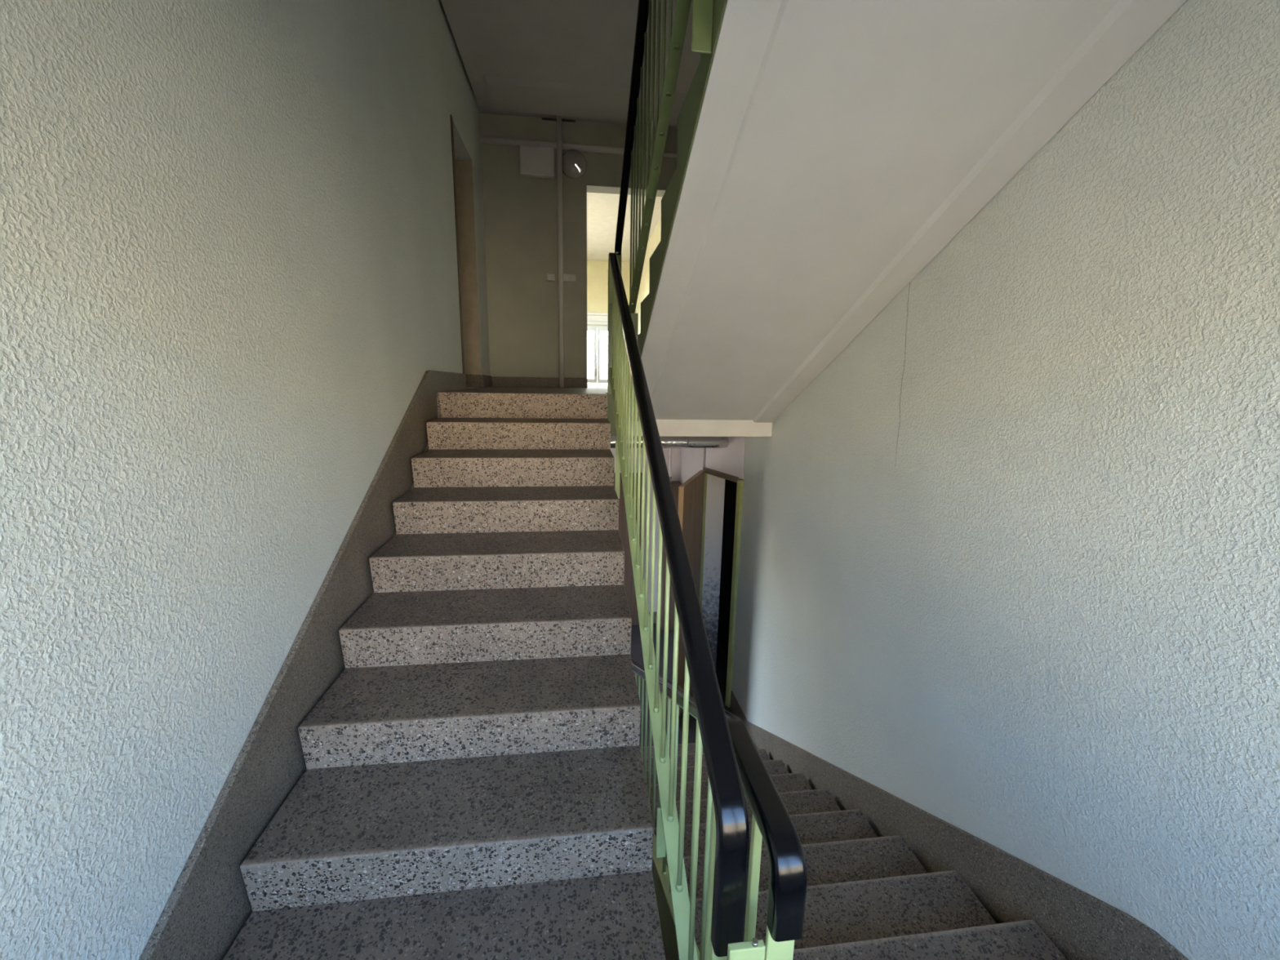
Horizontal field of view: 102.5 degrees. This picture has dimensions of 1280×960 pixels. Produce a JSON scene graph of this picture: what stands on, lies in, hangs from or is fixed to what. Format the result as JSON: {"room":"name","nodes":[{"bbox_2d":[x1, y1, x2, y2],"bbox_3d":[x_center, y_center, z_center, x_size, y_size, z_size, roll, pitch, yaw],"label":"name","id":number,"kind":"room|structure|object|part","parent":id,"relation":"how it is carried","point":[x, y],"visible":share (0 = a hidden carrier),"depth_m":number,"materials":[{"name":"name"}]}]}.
{"room":"apartment building stairwell","nodes":[
{"label":"apartment building stairwell","id":0,"kind":"room"},
{"bbox_2d":[0,0,489,959],"bbox_3d":[-1.431,-0.937,2.812,0.250,7.700,7.250,0,11,-7],"label":"wall","id":1,"kind":"structure","parent":0,"point":[228,269],"depth_m":1.22,"materials":[{"name":"paint"}]},
{"bbox_2d":[138,369,492,959],"bbox_3d":[-1.721,0.324,2.639,0.932,1.779,6.500,0,11,-7],"label":"baseboard","id":2,"kind":"structure","parent":1,"relation":"attached to","point":[208,905],"depth_m":1.61,"materials":[{"name":"stone"}]},
{"bbox_2d":[449,114,465,373],"bbox_3d":[-1.894,-1.805,4.166,0.896,2.069,0.134,0,11,-7],"label":"door","id":3,"kind":"structure","parent":1,"relation":"in","point":[451,116],"depth_m":4.14,"materials":[{"name":"brown wood"}]},
{"bbox_2d":[440,0,700,128],"bbox_3d":[-0.226,-3.585,4.120,2.503,0.364,2.520,0,11,-7],"label":"ceiling","id":4,"kind":"structure","parent":0,"point":[572,60],"depth_m":4.18,"materials":[{"name":"white paint"}]},
{"bbox_3d":[-0.310,-3.566,4.870,2.160,0.036,0.534,0,11,-7],"label":"panel","id":5,"kind":"part","parent":4,"relation":"part of","materials":[{"name":"white paint"}]},
{"bbox_2d":[480,112,677,388],"bbox_3d":[-0.406,-3.025,5.609,2.503,4.640,0.210,0,11,-7],"label":"wall","id":6,"kind":"structure","parent":0,"point":[521,213],"depth_m":5.51,"materials":[{"name":"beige paint"}]},
{"bbox_2d":[519,145,554,178],"bbox_3d":[-1.062,-3.286,5.315,0.348,0.273,0.101,0,11,-7],"label":"junction box","id":7,"kind":"object","parent":6,"relation":"attached to","point":[535,162],"visible":1,"depth_m":5.27,"materials":[{"name":"white paint"}]},
{"bbox_2d":[492,376,587,387],"bbox_3d":[-0.412,-1.104,5.869,2.481,0.110,0.020,0,11,-7],"label":"baseboard","id":8,"kind":"structure","parent":6,"relation":"attached to","point":[497,381],"depth_m":5.77,"materials":[{"name":"stone"}]},
{"bbox_2d":[546,273,555,281],"bbox_3d":[-0.965,-2.196,5.570,0.088,0.074,0.047,0,11,-7],"label":"light switch","id":9,"kind":"object","parent":6,"relation":"attached to","point":[550,277],"visible":1,"depth_m":5.55,"materials":[{"name":"beige plastic"}]},
{"bbox_2d":[542,115,575,387],"bbox_3d":[-0.853,-2.375,5.503,0.340,2.730,0.135,0,11,-7],"label":"vertical pipe","id":10,"kind":"object","parent":6,"relation":"attached to","point":[558,118],"visible":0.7,"depth_m":5.43,"materials":[{"name":"grey metal"}]},
{"bbox_3d":[-0.838,-3.712,5.301,0.340,0.012,0.019,0,11,-7],"label":"ceiling plate","id":11,"kind":"part","parent":10,"relation":"part of","materials":[{"name":"brown metal"}]},
{"bbox_2d":[563,274,576,282],"bbox_3d":[-0.778,-2.197,5.593,0.163,0.074,0.047,0,11,-7],"label":"double switch","id":12,"kind":"object","parent":6,"relation":"attached to","point":[566,277],"visible":0.73,"depth_m":5.58,"materials":[{"name":"beige plastic"}]},
{"bbox_2d":[562,149,586,178],"bbox_3d":[-0.694,-3.290,5.351,0.276,0.276,0.118,0,11,-7],"label":"wall lamp","id":13,"kind":"object","parent":6,"relation":"attached to","point":[574,162],"visible":0.98,"depth_m":5.33,"materials":[{"name":"white glass"}]},
{"bbox_2d":[480,136,676,159],"bbox_3d":[-0.382,-3.461,5.386,2.504,0.082,0.060,0,11,-7],"label":"horizontal pipe","id":14,"kind":"object","parent":6,"relation":"attached to","point":[483,140],"visible":0.66,"depth_m":5.32,"materials":[{"name":"grey metal"}]},
{"bbox_2d":[587,382,607,387],"bbox_3d":[-0.778,-1.548,9.156,2.435,0.290,6.220,0,11,-7],"label":"floor","id":15,"kind":"structure","parent":0,"point":[589,385],"depth_m":7.97,"materials":[{"name":"stone"}]},
{"bbox_2d":[436,386,772,436],"bbox_3d":[-0.283,-0.662,4.763,2.503,0.330,2.375,0,11,-7],"label":"floor","id":16,"kind":"structure","parent":0,"point":[686,428],"depth_m":4.06,"materials":[{"name":"stone"}]},
{"bbox_2d":[610,435,728,448],"bbox_3d":[-0.318,-0.362,4.869,2.456,0.122,0.184,0,11,-7],"label":"pipe","id":17,"kind":"object","parent":16,"relation":"hanging from","point":[667,442],"visible":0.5,"depth_m":4.89,"materials":[{"name":"silver metal"}]},
{"bbox_2d":[627,0,1186,422],"bbox_3d":[0.663,-0.953,2.453,1.180,1.596,2.954,0,11,-7],"label":"stair underside","id":18,"kind":"object","parent":16,"relation":"on","point":[828,151],"visible":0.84,"depth_m":1.75,"materials":[{"name":"paint"}]},
{"bbox_2d":[614,0,713,391],"bbox_3d":[0.040,-1.662,2.304,0.081,2.585,3.060,0,11,-7],"label":"stair railing","id":19,"kind":"object","parent":18,"relation":"attached to","point":[702,10],"visible":0.77,"depth_m":2.32,"materials":[{"name":"black plastic"}]},
{"bbox_3d":[-0.165,-1.161,3.867,0.044,0.996,0.012,0,11,-7],"label":"post","id":20,"kind":"part","parent":19,"relation":"part of","materials":[{"name":"green metal"}]},
{"bbox_3d":[-0.064,-0.774,3.200,0.042,0.436,0.010,0,11,-7],"label":"post","id":21,"kind":"part","parent":19,"relation":"part of","materials":[{"name":"green metal"}]},
{"bbox_3d":[0.030,-2.007,2.234,0.050,1.869,3.048,0,11,-7],"label":"handrail","id":22,"kind":"part","parent":19,"relation":"part of","materials":[{"name":"black plastic"}]},
{"bbox_3d":[-0.042,-0.847,3.116,0.056,0.315,0.008,0,11,-7],"label":"bracket plate","id":23,"kind":"part","parent":19,"relation":"part of","materials":[{"name":"green metal"}]},
{"bbox_3d":[0.171,-1.338,1.371,0.056,0.348,0.008,0,11,-7],"label":"bracket plate","id":24,"kind":"part","parent":19,"relation":"part of","materials":[{"name":"green metal"}]},
{"bbox_3d":[0.080,-0.955,2.381,0.005,1.584,2.950,0,11,-7],"label":"plate","id":25,"kind":"part","parent":18,"relation":"part of","materials":[{"name":"white paint"}]},
{"bbox_2d":[586,260,635,369],"bbox_3d":[-1.118,-3.578,11.778,2.435,2.680,0.250,0,11,-7],"label":"wall","id":26,"kind":"structure","parent":0,"point":[597,270],"depth_m":11.53,"materials":[{"name":"yellow paint"}]},
{"bbox_2d":[586,324,608,382],"bbox_3d":[-0.988,-2.892,11.848,1.240,1.310,0.150,0,11,-7],"label":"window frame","id":27,"kind":"structure","parent":26,"relation":"in","point":[589,327],"depth_m":11.82,"materials":[{"name":"white paint"}]},
{"bbox_2d":[586,311,608,324],"bbox_3d":[-0.965,-3.647,11.619,1.400,0.260,0.070,0,11,-7],"label":"trim","id":28,"kind":"structure","parent":26,"relation":"attached to","point":[593,318],"depth_m":11.61,"materials":[{"name":"white paint"}]},
{"bbox_2d":[586,192,662,262],"bbox_3d":[-0.730,-4.418,8.595,2.435,0.200,6.220,0,11,-7],"label":"ceiling","id":29,"kind":"structure","parent":0,"point":[602,208],"depth_m":8.71,"materials":[{"name":"white paint"}]},
{"bbox_2d":[610,448,680,612],"bbox_3d":[-0.407,0.553,6.854,2.753,2.860,0.200,0,11,-7],"label":"wall","id":30,"kind":"structure","parent":0,"point":[676,452],"depth_m":6.79,"materials":[{"name":"paint"}]},
{"bbox_2d":[613,472,641,625],"bbox_3d":[-0.275,0.946,6.814,0.620,2.110,0.059,0,11,-7],"label":"door","id":31,"kind":"structure","parent":30,"relation":"in","point":[628,582],"depth_m":6.80,"materials":[{"name":"brown wood"}]},
{"bbox_2d":[648,611,656,623],"bbox_3d":[-0.720,1.902,6.968,2.140,0.160,0.020,0,11,-7],"label":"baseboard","id":32,"kind":"structure","parent":30,"relation":"attached to","point":[655,612],"depth_m":7.08,"materials":[{"name":"stone"}]},
{"bbox_2d":[635,217,706,484],"bbox_3d":[0.382,-1.339,8.757,0.235,5.870,6.860,0,11,-7],"label":"wall","id":33,"kind":"structure","parent":0,"point":[655,239],"depth_m":8.38,"materials":[{"name":"yellow paint"}]},
{"bbox_2d":[630,622,733,959],"bbox_3d":[0.460,2.752,3.648,4.153,0.200,7.500,0,11,-7],"label":"floor","id":34,"kind":"structure","parent":0,"point":[636,653],"depth_m":6.09,"materials":[{"name":"grey stone"}]},
{"bbox_2d":[660,480,681,630],"bbox_3d":[0.402,1.014,6.807,0.220,2.000,0.224,0,11,-7],"label":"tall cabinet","id":35,"kind":"object","parent":34,"relation":"on","point":[675,485],"visible":0.34,"depth_m":6.79,"materials":[{"name":"brown wood"}]},
{"bbox_2d":[668,448,671,482],"bbox_3d":[0.392,-0.394,6.555,0.052,0.860,0.086,0,11,-7],"label":"pipe","id":36,"kind":"object","parent":35,"relation":"on","point":[670,449],"visible":0.42,"depth_m":6.60,"materials":[{"name":"metal"}]},
{"bbox_2d":[631,658,806,959],"bbox_3d":[0.007,1.515,2.662,0.050,2.592,3.375,0,11,-7],"label":"stair railing","id":37,"kind":"object","parent":34,"relation":"on","point":[771,822],"visible":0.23,"depth_m":0.91,"materials":[{"name":"black plastic"}]},
{"bbox_3d":[0.201,1.001,0.983,0.016,0.850,0.016,0,11,-7],"label":"post","id":38,"kind":"part","parent":37,"relation":"part of","materials":[{"name":"green metal"}]},
{"bbox_3d":[0.223,1.015,0.886,0.046,0.860,0.010,0,11,-7],"label":"post","id":39,"kind":"part","parent":37,"relation":"part of","materials":[{"name":"green metal"}]},
{"bbox_2d":[640,742,1066,959],"bbox_3d":[0.598,2.030,2.945,1.157,1.569,3.046,0,11,-7],"label":"flight","id":40,"kind":"object","parent":34,"relation":"on","point":[868,896],"visible":0.4,"depth_m":1.99,"materials":[{"name":"stone"}]},
{"bbox_3d":[0.024,2.031,2.899,0.005,1.567,2.995,0,11,-7],"label":"plate","id":41,"kind":"part","parent":40,"relation":"part of","materials":[{"name":"green metal"}]},
{"bbox_2d":[705,436,746,479],"bbox_3d":[0.897,-0.302,5.106,0.150,0.470,0.652,-4,12,-25],"label":"wall","id":42,"kind":"structure","parent":0,"point":[730,460],"depth_m":4.98,"materials":[{"name":"paint"}]},
{"bbox_2d":[718,479,737,623],"bbox_3d":[1.531,0.736,5.824,1.463,2.960,2.350,0,11,-7],"label":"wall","id":43,"kind":"structure","parent":0,"point":[730,495],"depth_m":6.93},
{"bbox_2d":[732,0,1279,959],"bbox_3d":[1.301,-0.958,3.150,0.250,7.700,7.250,0,11,-7],"label":"wall","id":44,"kind":"structure","parent":0,"point":[1009,562],"depth_m":1.60,"materials":[{"name":"paint"}]},
{"bbox_2d":[676,466,743,715],"bbox_3d":[0.783,0.934,5.161,0.587,2.800,1.114,5,12,18],"label":"open door","id":45,"kind":"structure","parent":44,"relation":"in","point":[701,496],"depth_m":5.37,"materials":[{"name":"brown wood"}]},
{"bbox_3d":[0.495,1.135,5.204,0.045,2.360,0.910,5,12,18],"label":"door","id":46,"kind":"part","parent":45,"relation":"part of","materials":[{"name":"brown wood"}]},
{"bbox_2d":[730,690,1188,959],"bbox_3d":[1.258,1.925,2.614,0.012,1.847,5.110,0,11,-7],"label":"baseboard","id":47,"kind":"structure","parent":44,"relation":"attached to","point":[1082,926],"depth_m":1.94,"materials":[{"name":"stone"}]},
{"bbox_3d":[0.255,1.610,0.555,2.503,0.180,1.465,0,11,-7],"label":"floor","id":48,"kind":"structure","parent":0,"visible":0},
{"bbox_2d":[222,391,665,959],"bbox_3d":[-0.633,0.500,2.368,1.122,1.704,2.701,0,11,-7],"label":"flight","id":49,"kind":"object","parent":48,"relation":"on","point":[473,785],"visible":1,"depth_m":1.75,"materials":[{"name":"stone"}]},
{"bbox_2d":[607,252,765,959],"bbox_3d":[-0.014,-0.043,2.217,0.079,2.420,3.058,0,11,-7],"label":"stair railing","id":50,"kind":"object","parent":49,"relation":"on","point":[729,852],"visible":0.98,"depth_m":1.30,"materials":[{"name":"black plastic"}]},
{"bbox_3d":[-0.189,-1.013,3.544,0.066,0.830,0.012,0,11,-7],"label":"newel plate","id":51,"kind":"part","parent":50,"relation":"part of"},
{"bbox_3d":[-0.127,-0.056,2.922,0.027,0.330,0.008,0,11,-7],"label":"bracket plate","id":52,"kind":"part","parent":50,"relation":"part of","materials":[{"name":"green metal"}]},
{"bbox_3d":[0.061,1.004,1.465,0.027,0.164,0.008,0,11,-7],"label":"bracket plate","id":53,"kind":"part","parent":50,"relation":"part of","materials":[{"name":"green metal"}]},
{"bbox_3d":[0.136,0.965,1.004,0.020,0.910,0.016,0,11,-7],"label":"post","id":54,"kind":"part","parent":50,"relation":"part of","materials":[{"name":"green metal"}]},
{"bbox_3d":[0.145,0.985,0.932,0.044,0.900,0.010,0,11,-7],"label":"post","id":55,"kind":"part","parent":50,"relation":"part of","materials":[{"name":"green metal"}]},
{"bbox_3d":[0.168,1.095,0.901,0.060,0.695,0.013,0,11,-7],"label":"newel plate","id":56,"kind":"part","parent":50,"relation":"part of","materials":[{"name":"green metal"}]},
{"bbox_3d":[-2.175,-1.926,4.449,0.810,2.210,1.400,0,11,-7],"label":"wall","id":57,"kind":"structure","parent":0,"visible":0},
{"bbox_2d":[454,160,480,374],"bbox_3d":[-2.055,-2.016,4.934,0.948,1.953,0.010,0,11,-7],"label":"trim","id":58,"kind":"structure","parent":57,"relation":"attached to","point":[464,169],"depth_m":4.97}
]}

